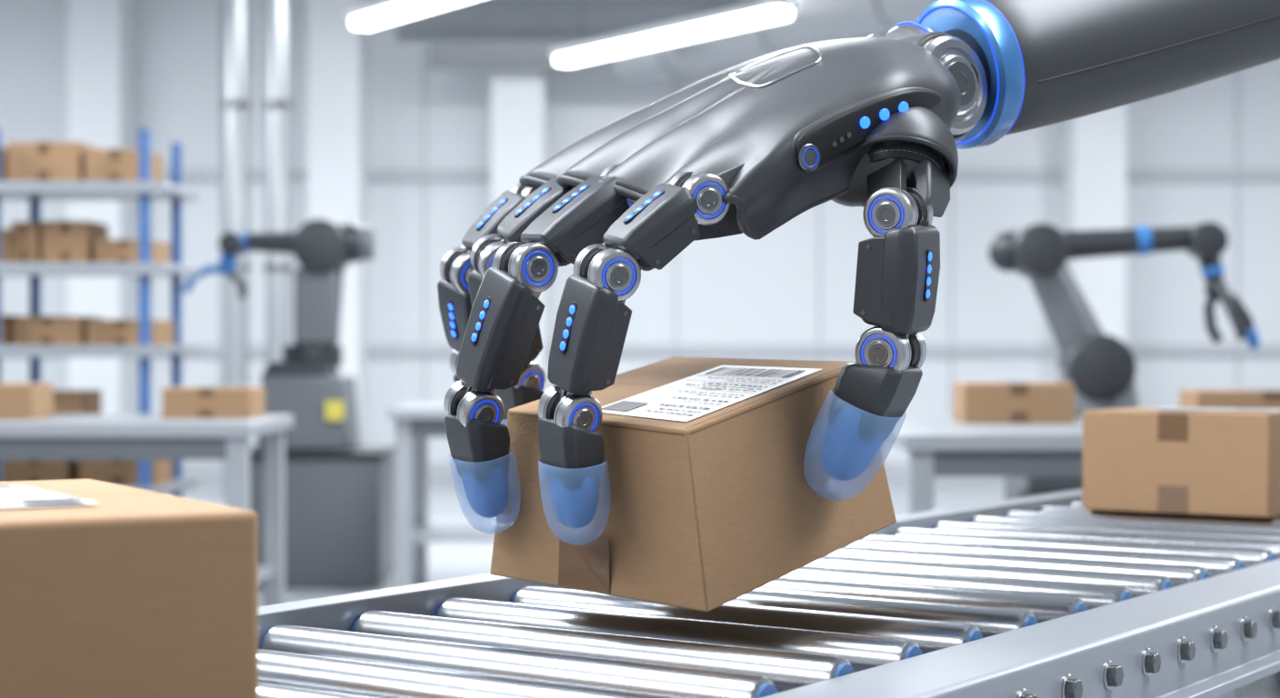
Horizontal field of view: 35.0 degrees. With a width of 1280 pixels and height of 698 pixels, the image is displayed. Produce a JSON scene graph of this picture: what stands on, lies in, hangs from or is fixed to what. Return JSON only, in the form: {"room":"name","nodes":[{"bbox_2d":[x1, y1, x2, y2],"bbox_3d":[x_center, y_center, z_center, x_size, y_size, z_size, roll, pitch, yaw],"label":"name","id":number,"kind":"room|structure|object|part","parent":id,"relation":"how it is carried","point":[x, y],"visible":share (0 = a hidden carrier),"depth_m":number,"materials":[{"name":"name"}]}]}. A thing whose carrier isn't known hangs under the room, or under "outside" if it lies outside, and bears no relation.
{"room":"workspace","nodes":[
{"label":"workspace","id":0,"kind":"room"},
{"bbox_2d":[345,0,470,29],"bbox_3d":[-1.100,-2.485,11.100,1.235,1.230,1.703,0,0,0],"label":"ceiling lamp","id":1,"kind":"object","parent":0,"point":[380,13],"depth_m":11.46,"materials":[{"name":"white plastic"}]},
{"bbox_2d":[0,0,1279,462],"bbox_3d":[0.500,-1.000,17.075,16.000,4.200,0.150,0,0,0],"label":"wall","id":2,"kind":"structure","parent":0,"point":[736,289],"depth_m":17.00,"materials":[{"name":"white paint"}]},
{"bbox_2d":[67,0,133,414],"bbox_3d":[-4.450,-1.000,16.775,0.440,4.200,0.450,0,0,0],"label":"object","id":3,"kind":"structure","parent":2,"relation":"attached to","point":[100,33],"depth_m":16.55,"materials":[{"name":"white paint"}]},
{"bbox_2d":[220,0,222,462],"bbox_3d":[-3.500,-1.000,16.994,0.024,4.200,0.012,0,0,0],"label":"trim","id":4,"kind":"structure","parent":2,"relation":"attached to","point":[221,1],"depth_m":16.99,"materials":[{"name":"grey metal"}]},
{"bbox_2d":[306,0,367,446],"bbox_3d":[-2.500,-1.000,16.775,0.440,4.200,0.450,0,0,0],"label":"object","id":5,"kind":"structure","parent":2,"relation":"attached to","point":[336,51],"depth_m":16.55,"materials":[{"name":"white paint"}]},
{"bbox_2d":[423,44,426,402],"bbox_3d":[-1.800,-1.000,16.994,0.024,4.200,0.012,0,0,0],"label":"trim","id":6,"kind":"structure","parent":2,"relation":"attached to","point":[425,45],"depth_m":16.99,"materials":[{"name":"grey metal"}]},
{"bbox_2d":[0,462,1004,480],"bbox_3d":[0.500,1.025,16.985,16.000,0.150,0.030,0,0,0],"label":"baseboard","id":7,"kind":"structure","parent":2,"relation":"attached to","point":[202,471],"depth_m":16.97,"materials":[{"name":"grey"}]},
{"bbox_2d":[490,69,546,391],"bbox_3d":[-1.000,-1.000,16.775,0.440,4.200,0.450,0,0,0],"label":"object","id":8,"kind":"structure","parent":2,"relation":"attached to","point":[517,96],"depth_m":16.55,"materials":[{"name":"white paint"}]},
{"bbox_2d":[674,77,677,357],"bbox_3d":[0.300,-1.000,16.994,0.024,4.200,0.012,0,0,0],"label":"trim","id":9,"kind":"structure","parent":2,"relation":"attached to","point":[675,78],"depth_m":16.99,"materials":[{"name":"grey metal"}]},
{"bbox_2d":[163,170,1279,180],"bbox_3d":[0.500,-1.450,16.970,16.000,0.080,0.060,0,0,0],"label":"trim","id":10,"kind":"structure","parent":2,"relation":"attached to","point":[186,175],"depth_m":16.94,"materials":[{"name":"grey metal"}]},
{"bbox_2d":[181,344,1279,353],"bbox_3d":[0.500,0.000,16.970,16.000,0.080,0.060,0,0,0],"label":"trim","id":11,"kind":"structure","parent":2,"relation":"attached to","point":[202,348],"depth_m":16.94,"materials":[{"name":"grey metal"}]},
{"bbox_2d":[818,204,820,360],"bbox_3d":[1.500,-1.000,16.994,0.024,4.200,0.012,0,0,0],"label":"trim","id":12,"kind":"structure","parent":2,"relation":"attached to","point":[819,205],"depth_m":16.99,"materials":[{"name":"grey metal"}]},
{"bbox_2d":[949,185,952,417],"bbox_3d":[2.600,-1.000,16.994,0.024,4.200,0.012,0,0,0],"label":"trim","id":13,"kind":"structure","parent":2,"relation":"attached to","point":[951,188],"depth_m":16.99,"materials":[{"name":"grey metal"}]},
{"bbox_2d":[1062,104,1127,344],"bbox_3d":[3.750,-1.000,16.775,0.440,4.200,0.450,0,0,0],"label":"pillar","id":14,"kind":"structure","parent":2,"relation":"attached to","point":[1095,145],"depth_m":16.55,"materials":[{"name":"white paint"}]},
{"bbox_2d":[1236,70,1239,389],"bbox_3d":[5.000,-1.000,16.994,0.024,4.200,0.012,0,0,0],"label":"trim","id":15,"kind":"structure","parent":2,"relation":"attached to","point":[1237,73],"depth_m":16.99,"materials":[{"name":"grey metal"}]},
{"bbox_2d":[550,0,798,66],"bbox_3d":[0.150,-2.485,12.450,1.489,1.230,2.074,0,0,0],"label":"ceiling lamp","id":16,"kind":"object","parent":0,"point":[764,12],"depth_m":12.24,"materials":[{"name":"white plastic"}]},
{"bbox_2d":[170,480,1279,697],"bbox_3d":[0.500,1.125,7.000,16.000,0.050,20.000,0,0,0],"label":"floor","id":17,"kind":"structure","parent":0,"point":[448,505],"depth_m":13.26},
{"bbox_2d":[0,128,198,497],"bbox_3d":[-3.155,0.090,8.780,2.350,2.020,0.680,0,0,0],"label":"storage rack","id":18,"kind":"object","parent":17,"relation":"on","point":[145,190],"visible":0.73,"depth_m":8.47,"materials":[{"name":"blue"}]},
{"bbox_2d":[0,146,7,180],"bbox_3d":[-2.854,-0.781,8.780,0.299,0.161,0.302,0,0,0],"label":"cardboard box","id":19,"kind":"object","parent":18,"relation":"on","point":[4,151],"visible":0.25,"depth_m":8.65,"materials":[{"name":"brown"}]},
{"bbox_2d":[0,229,10,262],"bbox_3d":[-2.818,-0.436,8.779,0.254,0.151,0.301,0,0,-3],"label":"cardboard box","id":20,"kind":"object","parent":18,"relation":"on","point":[5,234],"visible":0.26,"depth_m":8.64,"materials":[{"name":"brown cardboard"}]},
{"bbox_2d":[0,314,23,345],"bbox_3d":[-2.837,-0.081,8.780,0.302,0.131,0.308,0,0,0],"label":"cardboard box","id":21,"kind":"object","parent":18,"relation":"on","point":[6,321],"visible":0.53,"depth_m":8.65,"materials":[{"name":"brown cardboard"}]},
{"bbox_2d":[10,221,41,262],"bbox_3d":[-2.610,-0.451,8.779,0.116,0.181,0.301,0,0,2],"label":"cardboard box","id":22,"kind":"object","parent":18,"relation":"on","point":[25,236],"visible":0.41,"depth_m":8.63,"materials":[{"name":"brown cardboard"}]},
{"bbox_2d":[1,460,79,481],"bbox_3d":[-2.575,0.519,8.780,0.283,0.121,0.305,0,0,0],"label":"cardboard box","id":23,"kind":"object","parent":18,"relation":"on","point":[12,470],"visible":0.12,"depth_m":8.63,"materials":[{"name":"brown cardboard"}]},
{"bbox_2d":[7,141,99,180],"bbox_3d":[-2.529,-0.791,8.780,0.316,0.181,0.309,0,0,0],"label":"cardboard box","id":24,"kind":"object","parent":18,"relation":"on","point":[26,161],"visible":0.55,"depth_m":8.63,"materials":[{"name":"brown cardboard"}]},
{"bbox_2d":[12,315,101,345],"bbox_3d":[-2.514,-0.078,8.780,0.304,0.126,0.310,0,0,0],"label":"cardboard box","id":25,"kind":"object","parent":18,"relation":"on","point":[45,330],"visible":0.84,"depth_m":8.63,"materials":[{"name":"brown cardboard"}]},
{"bbox_2d":[41,220,109,262],"bbox_3d":[-2.437,-0.453,8.780,0.210,0.186,0.306,0,0,0],"label":"cardboard box","id":26,"kind":"object","parent":18,"relation":"on","point":[62,241],"visible":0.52,"depth_m":8.63,"materials":[{"name":"brown cardboard"}]},
{"bbox_2d":[53,390,101,414],"bbox_3d":[-2.502,0.239,8.780,0.279,0.121,0.308,0,0,0],"label":"cardboard box","id":27,"kind":"object","parent":18,"relation":"on","point":[65,402],"visible":0.34,"depth_m":8.63,"materials":[{"name":"brown cardboard"}]},
{"bbox_2d":[0,180,198,200],"bbox_3d":[-3.155,-0.682,8.790,2.350,0.035,0.660,0,0,0],"label":"shelf","id":28,"kind":"object","parent":18,"relation":"attached to","point":[9,190],"depth_m":8.46,"materials":[{"name":"grey metal"}]},
{"bbox_2d":[0,262,198,276],"bbox_3d":[-3.155,-0.343,8.790,2.350,0.035,0.660,0,0,0],"label":"shelf","id":29,"kind":"object","parent":18,"relation":"attached to","point":[6,269],"depth_m":8.44,"materials":[{"name":"grey metal"}]},
{"bbox_2d":[0,345,198,353],"bbox_3d":[-3.155,0.003,8.790,2.350,0.035,0.660,0,0,0],"label":"shelf","id":30,"kind":"object","parent":18,"relation":"attached to","point":[4,349],"depth_m":8.44,"materials":[{"name":"grey metal"}]},
{"bbox_2d":[0,478,198,494],"bbox_3d":[-3.155,0.598,8.790,2.350,0.035,0.660,0,0,0],"label":"shelf","id":31,"kind":"object","parent":18,"relation":"attached to","point":[175,486],"depth_m":8.67,"materials":[{"name":"grey metal"}]},
{"bbox_2d":[84,149,163,180],"bbox_3d":[-2.226,-0.776,8.780,0.266,0.151,0.307,0,0,0],"label":"cardboard box","id":32,"kind":"object","parent":18,"relation":"on","point":[100,165],"visible":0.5,"depth_m":8.63,"materials":[{"name":"brown cardboard"}]},
{"bbox_2d":[79,460,172,485],"bbox_3d":[-2.216,0.514,8.780,0.332,0.131,0.302,0,0,0],"label":"cardboard box","id":33,"kind":"object","parent":18,"relation":"on","point":[117,472],"visible":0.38,"depth_m":8.63,"materials":[{"name":"brown cardboard"}]},
{"bbox_2d":[87,319,174,345],"bbox_3d":[-2.197,-0.071,8.779,0.293,0.111,0.301,0,0,3],"label":"cardboard box","id":34,"kind":"object","parent":18,"relation":"on","point":[121,332],"visible":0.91,"depth_m":8.63,"materials":[{"name":"brown cardboard"}]},
{"bbox_2d":[94,239,169,263],"bbox_3d":[-2.189,-0.413,8.780,0.255,0.106,0.306,0,0,0],"label":"cardboard box","id":35,"kind":"object","parent":18,"relation":"on","point":[122,250],"visible":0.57,"depth_m":8.63,"materials":[{"name":"brown cardboard"}]},
{"bbox_2d":[0,414,293,606],"bbox_3d":[-2.810,0.675,7.325,2.980,0.850,0.850,0,0,0],"label":"workbench","id":36,"kind":"object","parent":17,"relation":"on","point":[58,436],"visible":0.62,"depth_m":6.95,"materials":[{"name":"grey metal"}]},
{"bbox_2d":[0,382,53,419],"bbox_3d":[-2.390,0.187,7.350,0.470,0.126,0.315,0,0,0],"label":"cardboard box","id":37,"kind":"object","parent":36,"relation":"on","point":[18,401],"visible":1,"depth_m":7.21,"materials":[{"name":"brown cardboard"}]},
{"bbox_2d":[161,386,264,418],"bbox_3d":[-1.560,0.194,7.450,0.326,0.111,0.268,0,0,0],"label":"cardboard box","id":38,"kind":"object","parent":36,"relation":"on","point":[180,402],"visible":1,"depth_m":7.32,"materials":[{"name":"brown cardboard"}]},
{"bbox_3d":[-1.380,0.700,6.980,0.070,0.800,0.070,0,0,0],"label":"bench leg","id":39,"kind":"part","parent":36,"relation":"part of","materials":[{"name":"grey metal"}]},
{"bbox_3d":[-1.380,0.700,7.670,0.070,0.800,0.070,0,0,0],"label":"bench leg","id":40,"kind":"part","parent":36,"relation":"part of","materials":[{"name":"grey metal"}]},
{"bbox_2d":[221,0,250,499],"bbox_3d":[-2.980,-1.000,15.000,0.210,4.200,0.210,0,0,-44],"label":"vertical pipe","id":41,"kind":"object","parent":17,"relation":"on","point":[235,105],"visible":0.54,"depth_m":14.92,"materials":[{"name":"grey metal"}]},
{"bbox_2d":[263,0,292,366],"bbox_3d":[-2.670,-1.000,15.000,0.210,4.200,0.210,0,0,-44],"label":"vertical pipe","id":42,"kind":"object","parent":17,"relation":"on","point":[277,105],"visible":0.58,"depth_m":14.92,"materials":[{"name":"grey metal"}]},
{"bbox_2d":[181,219,394,588],"bbox_3d":[-1.671,0.247,9.650,0.982,1.705,0.640,0,0,0],"label":"robot arm","id":43,"kind":"object","parent":17,"relation":"on","point":[339,493],"visible":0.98,"depth_m":9.42,"materials":[{"name":"dark grey painted metal"},{"name":"dark steel"},{"name":"blue plastic"}]},
{"bbox_3d":[-1.704,-0.500,9.600,0.397,0.110,0.110,0,0,0],"label":"fore arm","id":44,"kind":"part","parent":43,"relation":"part of","materials":[{"name":"grey metal"}]},
{"bbox_3d":[-1.515,-0.200,9.520,0.200,0.360,0.100,0,0,0],"label":"arm","id":45,"kind":"part","parent":43,"relation":"part of","materials":[{"name":"grey metal"}]},
{"bbox_3d":[-1.518,-0.188,9.600,0.234,0.584,0.210,0,0,0],"label":"arm","id":46,"kind":"part","parent":43,"relation":"part of","materials":[{"name":"grey metal"}]},
{"bbox_3d":[-1.413,0.285,9.400,0.085,0.090,0.010,0,0,0],"label":"warning plate","id":47,"kind":"part","parent":43,"relation":"part of","materials":[{"name":"yellow plastic"}]},
{"bbox_2d":[388,402,495,587],"bbox_3d":[-0.090,0.675,9.100,1.980,0.850,0.800,0,0,0],"label":"workbench","id":48,"kind":"object","parent":17,"relation":"on","point":[415,423],"visible":0.3,"depth_m":8.75,"materials":[{"name":"grey metal"}]},
{"bbox_3d":[-1.020,0.700,8.780,0.070,0.800,0.070,0,0,0],"label":"bench leg","id":49,"kind":"part","parent":48,"relation":"part of","materials":[{"name":"grey metal"}]},
{"bbox_3d":[-1.020,0.700,9.420,0.070,0.800,0.070,0,0,0],"label":"bench leg","id":50,"kind":"part","parent":48,"relation":"part of","materials":[{"name":"grey metal"}]},
{"bbox_2d":[412,525,495,542],"bbox_3d":[-0.090,0.828,9.100,1.880,0.025,0.600,0,0,0],"label":"shelf","id":51,"kind":"object","parent":48,"relation":"attached to","point":[421,534],"depth_m":8.95,"materials":[{"name":"grey metal"}]},
{"bbox_2d":[258,489,1279,697],"bbox_3d":[0.470,0.694,2.850,0.866,0.812,4.650,0,0,35],"label":"conveyor","id":52,"kind":"object","parent":17,"relation":"on","point":[1047,595],"visible":0.7,"depth_m":2.33,"materials":[{"name":"metal"}]},
{"bbox_2d":[0,479,258,697],"bbox_3d":[-0.504,0.208,1.623,0.260,0.184,0.440,0,0,-31],"label":"cardboard box","id":53,"kind":"object","parent":52,"relation":"on","point":[108,590],"visible":1,"depth_m":1.46,"materials":[{"name":"brown cardboard"}]},
{"bbox_3d":[0.147,0.354,3.076,0.078,0.132,4.650,0,0,35],"label":"rail","id":54,"kind":"part","parent":52,"relation":"part of","materials":[{"name":"grey metal"}]},
{"bbox_3d":[0.765,0.367,2.643,0.146,0.106,4.650,0,0,35],"label":"rail","id":55,"kind":"part","parent":52,"relation":"part of","materials":[{"name":"silver metal"}]},
{"bbox_2d":[1016,689,1029,697],"bbox_3d":[0.380,0.353,2.015,0.003,0.032,0.032,0,0,35],"label":"washer","id":56,"kind":"object","parent":52,"relation":"in","point":[1020,693],"depth_m":2.01,"materials":[{"name":"metal"}]},
{"bbox_2d":[1060,674,1074,697],"bbox_3d":[0.444,0.353,2.106,0.003,0.032,0.032,0,0,35],"label":"washer","id":57,"kind":"object","parent":52,"relation":"in","point":[1067,681],"depth_m":2.10,"materials":[{"name":"metal"}]},
{"bbox_2d":[1102,660,1115,690],"bbox_3d":[0.508,0.353,2.197,0.003,0.032,0.032,0,0,35],"label":"washer","id":58,"kind":"object","parent":52,"relation":"in","point":[1108,666],"depth_m":2.19,"materials":[{"name":"metal"}]},
{"bbox_2d":[1141,648,1152,677],"bbox_3d":[0.572,0.353,2.289,0.003,0.032,0.032,0,0,35],"label":"washer","id":59,"kind":"object","parent":52,"relation":"in","point":[1146,653],"depth_m":2.28,"materials":[{"name":"metal"}]},
{"bbox_2d":[1082,406,1279,518],"bbox_3d":[1.040,0.205,3.800,0.345,0.189,0.271,0,0,33],"label":"cardboard box","id":60,"kind":"object","parent":52,"relation":"on","point":[1190,460],"visible":1,"depth_m":3.68,"materials":[{"name":"brown cardboard"}]},
{"bbox_2d":[1177,636,1187,664],"bbox_3d":[0.636,0.353,2.380,0.003,0.032,0.032,0,0,35],"label":"washer","id":61,"kind":"object","parent":52,"relation":"in","point":[1182,641],"depth_m":2.37,"materials":[{"name":"metal"}]},
{"bbox_2d":[1210,626,1219,652],"bbox_3d":[0.700,0.353,2.471,0.003,0.032,0.032,0,0,35],"label":"washer","id":62,"kind":"object","parent":52,"relation":"in","point":[1215,631],"depth_m":2.46,"materials":[{"name":"metal"}]},
{"bbox_3d":[1.404,0.750,4.851,0.060,0.660,0.060,0,0,35],"label":"leg","id":63,"kind":"part","parent":52,"relation":"part of","materials":[{"name":"grey paint"}]},
{"bbox_2d":[1240,616,1249,641],"bbox_3d":[0.764,0.353,2.563,0.003,0.032,0.032,0,0,35],"label":"washer","id":64,"kind":"object","parent":52,"relation":"in","point":[1245,620],"depth_m":2.55,"materials":[{"name":"metal"}]},
{"bbox_2d":[1269,607,1278,631],"bbox_3d":[0.828,0.353,2.654,0.003,0.032,0.032,0,0,35],"label":"washer","id":65,"kind":"object","parent":52,"relation":"in","point":[1273,611],"depth_m":2.64,"materials":[{"name":"metal"}]},
{"bbox_2d":[880,417,1082,513],"bbox_3d":[2.340,0.675,6.725,3.120,0.850,1.450,0,0,0],"label":"workbench","id":66,"kind":"object","parent":17,"relation":"on","point":[935,446],"visible":0.31,"depth_m":6.05,"materials":[{"name":"grey metal"}]},
{"bbox_3d":[0.840,0.700,6.080,0.070,0.800,0.070,0,0,0],"label":"bench leg","id":67,"kind":"part","parent":66,"relation":"part of","materials":[{"name":"grey metal"}]},
{"bbox_2d":[953,381,1074,423],"bbox_3d":[1.275,0.182,6.950,0.377,0.136,0.290,0,0,0],"label":"cardboard box","id":68,"kind":"object","parent":66,"relation":"on","point":[974,402],"visible":1,"depth_m":6.81,"materials":[{"name":"brown cardboard"}]},
{"bbox_2d":[1179,389,1279,409],"bbox_3d":[2.120,0.194,6.900,0.526,0.111,0.264,0,0,0],"label":"cardboard box","id":69,"kind":"object","parent":66,"relation":"on","point":[1253,398],"visible":0.55,"depth_m":6.78,"materials":[{"name":"brown cardboard"}]},
{"bbox_2d":[988,221,1259,499],"bbox_3d":[1.865,0.308,7.860,1.045,1.584,0.480,0,0,0],"label":"robot arm","id":70,"kind":"object","parent":17,"relation":"on","point":[1102,367],"visible":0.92,"depth_m":7.73,"materials":[{"name":"grey metal"}]},
{"bbox_3d":[1.653,-0.125,7.800,0.356,0.560,0.190,0,0,0],"label":"arm","id":71,"kind":"part","parent":70,"relation":"part of","materials":[{"name":"grey metal"}]},
{"bbox_3d":[1.833,-0.405,7.830,0.663,0.135,0.116,0,0,0],"label":"fore arm","id":72,"kind":"part","parent":70,"relation":"part of","materials":[{"name":"grey metal"}]},
{"bbox_3d":[0.500,-3.150,7.000,16.000,0.100,20.000,0,0,0],"label":"ceiling","id":73,"kind":"structure","parent":0,"visible":0},
{"bbox_2d":[428,63,739,69],"bbox_3d":[1.350,-2.280,16.400,6.100,0.020,0.180,0,0,0],"label":"flange","id":74,"kind":"object","parent":73,"relation":"attached to","point":[430,65],"visible":0.36,"depth_m":16.35,"materials":[{"name":"silver metal"}]},
{"bbox_2d":[611,0,939,83],"bbox_3d":[1.600,-2.525,12.600,0.424,1.150,6.000,0,0,-34],"label":"ventilation duct","id":75,"kind":"object","parent":73,"relation":"hanging from","point":[813,21],"visible":0.47,"depth_m":13.40,"materials":[{"name":"grey metal"}]},
{"bbox_2d":[395,38,693,44],"bbox_3d":[1.350,-2.150,14.200,6.100,0.020,0.180,0,0,0],"label":"flange","id":76,"kind":"object","parent":75,"relation":"attached to","point":[400,41],"visible":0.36,"depth_m":14.13,"materials":[{"name":"silver metal"}]},
{"bbox_2d":[437,0,1279,528],"bbox_3d":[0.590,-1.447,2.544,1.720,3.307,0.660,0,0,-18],"label":"robotic hand","id":77,"kind":"object","parent":73,"relation":"hanging from","point":[878,124],"visible":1,"depth_m":2.21},
{"bbox_3d":[-0.135,-0.009,2.207,0.064,0.107,0.040,0,0,0],"label":"plate","id":78,"kind":"part","parent":77,"relation":"part of","materials":[{"name":"grey"}]},
{"bbox_3d":[-0.137,-0.028,2.427,0.024,0.103,0.079,0,0,13],"label":"plate","id":79,"kind":"part","parent":77,"relation":"part of","materials":[{"name":"grey"}]},
{"bbox_3d":[-0.052,-0.133,2.224,0.099,0.083,0.009,0,0,-31],"label":"plate","id":80,"kind":"part","parent":77,"relation":"part of","materials":[{"name":"grey"}]},
{"bbox_3d":[-0.033,-0.004,2.094,0.043,0.096,0.033,0,0,-41],"label":"plate","id":81,"kind":"part","parent":77,"relation":"part of","materials":[{"name":"grey"}]},
{"bbox_3d":[0.028,-0.115,2.095,0.073,0.067,0.013,0,0,-19],"label":"plate","id":82,"kind":"part","parent":77,"relation":"part of","materials":[{"name":"grey"}]},
{"bbox_2d":[490,356,896,611],"bbox_3d":[0.051,0.139,2.295,0.335,0.260,0.369,0,0,43],"label":"cardboard box","id":83,"kind":"object","parent":77,"relation":"in","point":[714,486],"visible":0.97,"depth_m":2.17,"materials":[{"name":"brown cardboard"}]},
{"bbox_3d":[0.154,-0.321,2.317,0.101,0.064,0.136,0,0,0],"label":"badge frame","id":84,"kind":"part","parent":77,"relation":"part of","materials":[{"name":"silver metal"}]},
{"bbox_3d":[0.155,-0.321,2.320,0.087,0.061,0.136,0,0,-8],"label":"badge plate","id":85,"kind":"part","parent":77,"relation":"part of","materials":[{"name":"grey"}]},
{"bbox_3d":[0.247,-0.234,2.166,0.190,0.090,0.023,0,0,-27],"label":"panel","id":86,"kind":"part","parent":77,"relation":"part of","materials":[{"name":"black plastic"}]},
{"bbox_3d":[0.246,-0.070,2.120,0.052,0.095,0.013,0,0,31],"label":"plate","id":87,"kind":"part","parent":77,"relation":"part of","materials":[{"name":"grey"}]},
{"bbox_2d":[867,141,942,169],"bbox_3d":[0.281,-0.201,2.216,0.104,0.092,0.106,0,0,0],"label":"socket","id":88,"kind":"object","parent":77,"relation":"attached to","point":[880,155],"depth_m":2.17,"materials":[{"name":"black metal"}]},
{"bbox_2d":[917,4,999,144],"bbox_3d":[0.374,-0.328,2.433,0.040,0.164,0.168,0,0,-30],"label":"ring light","id":89,"kind":"object","parent":77,"relation":"attached to","point":[975,27],"depth_m":2.38,"materials":[{"name":"blue"}]},
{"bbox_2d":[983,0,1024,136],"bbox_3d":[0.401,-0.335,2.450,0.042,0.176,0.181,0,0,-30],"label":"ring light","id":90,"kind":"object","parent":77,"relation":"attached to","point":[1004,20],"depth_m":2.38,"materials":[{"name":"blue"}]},
{"bbox_3d":[1.600,-2.835,16.400,0.040,0.530,0.040,0,0,0],"label":"hanger","id":91,"kind":"object","parent":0,"visible":0},
{"bbox_2d":[429,44,741,63],"bbox_3d":[1.350,-2.430,16.400,6.100,0.280,0.040,0,0,0],"label":"web","id":92,"kind":"object","parent":91,"relation":"hanging from","point":[438,54],"visible":0.21,"depth_m":16.38,"materials":[{"name":"silver metal"}]}
]}

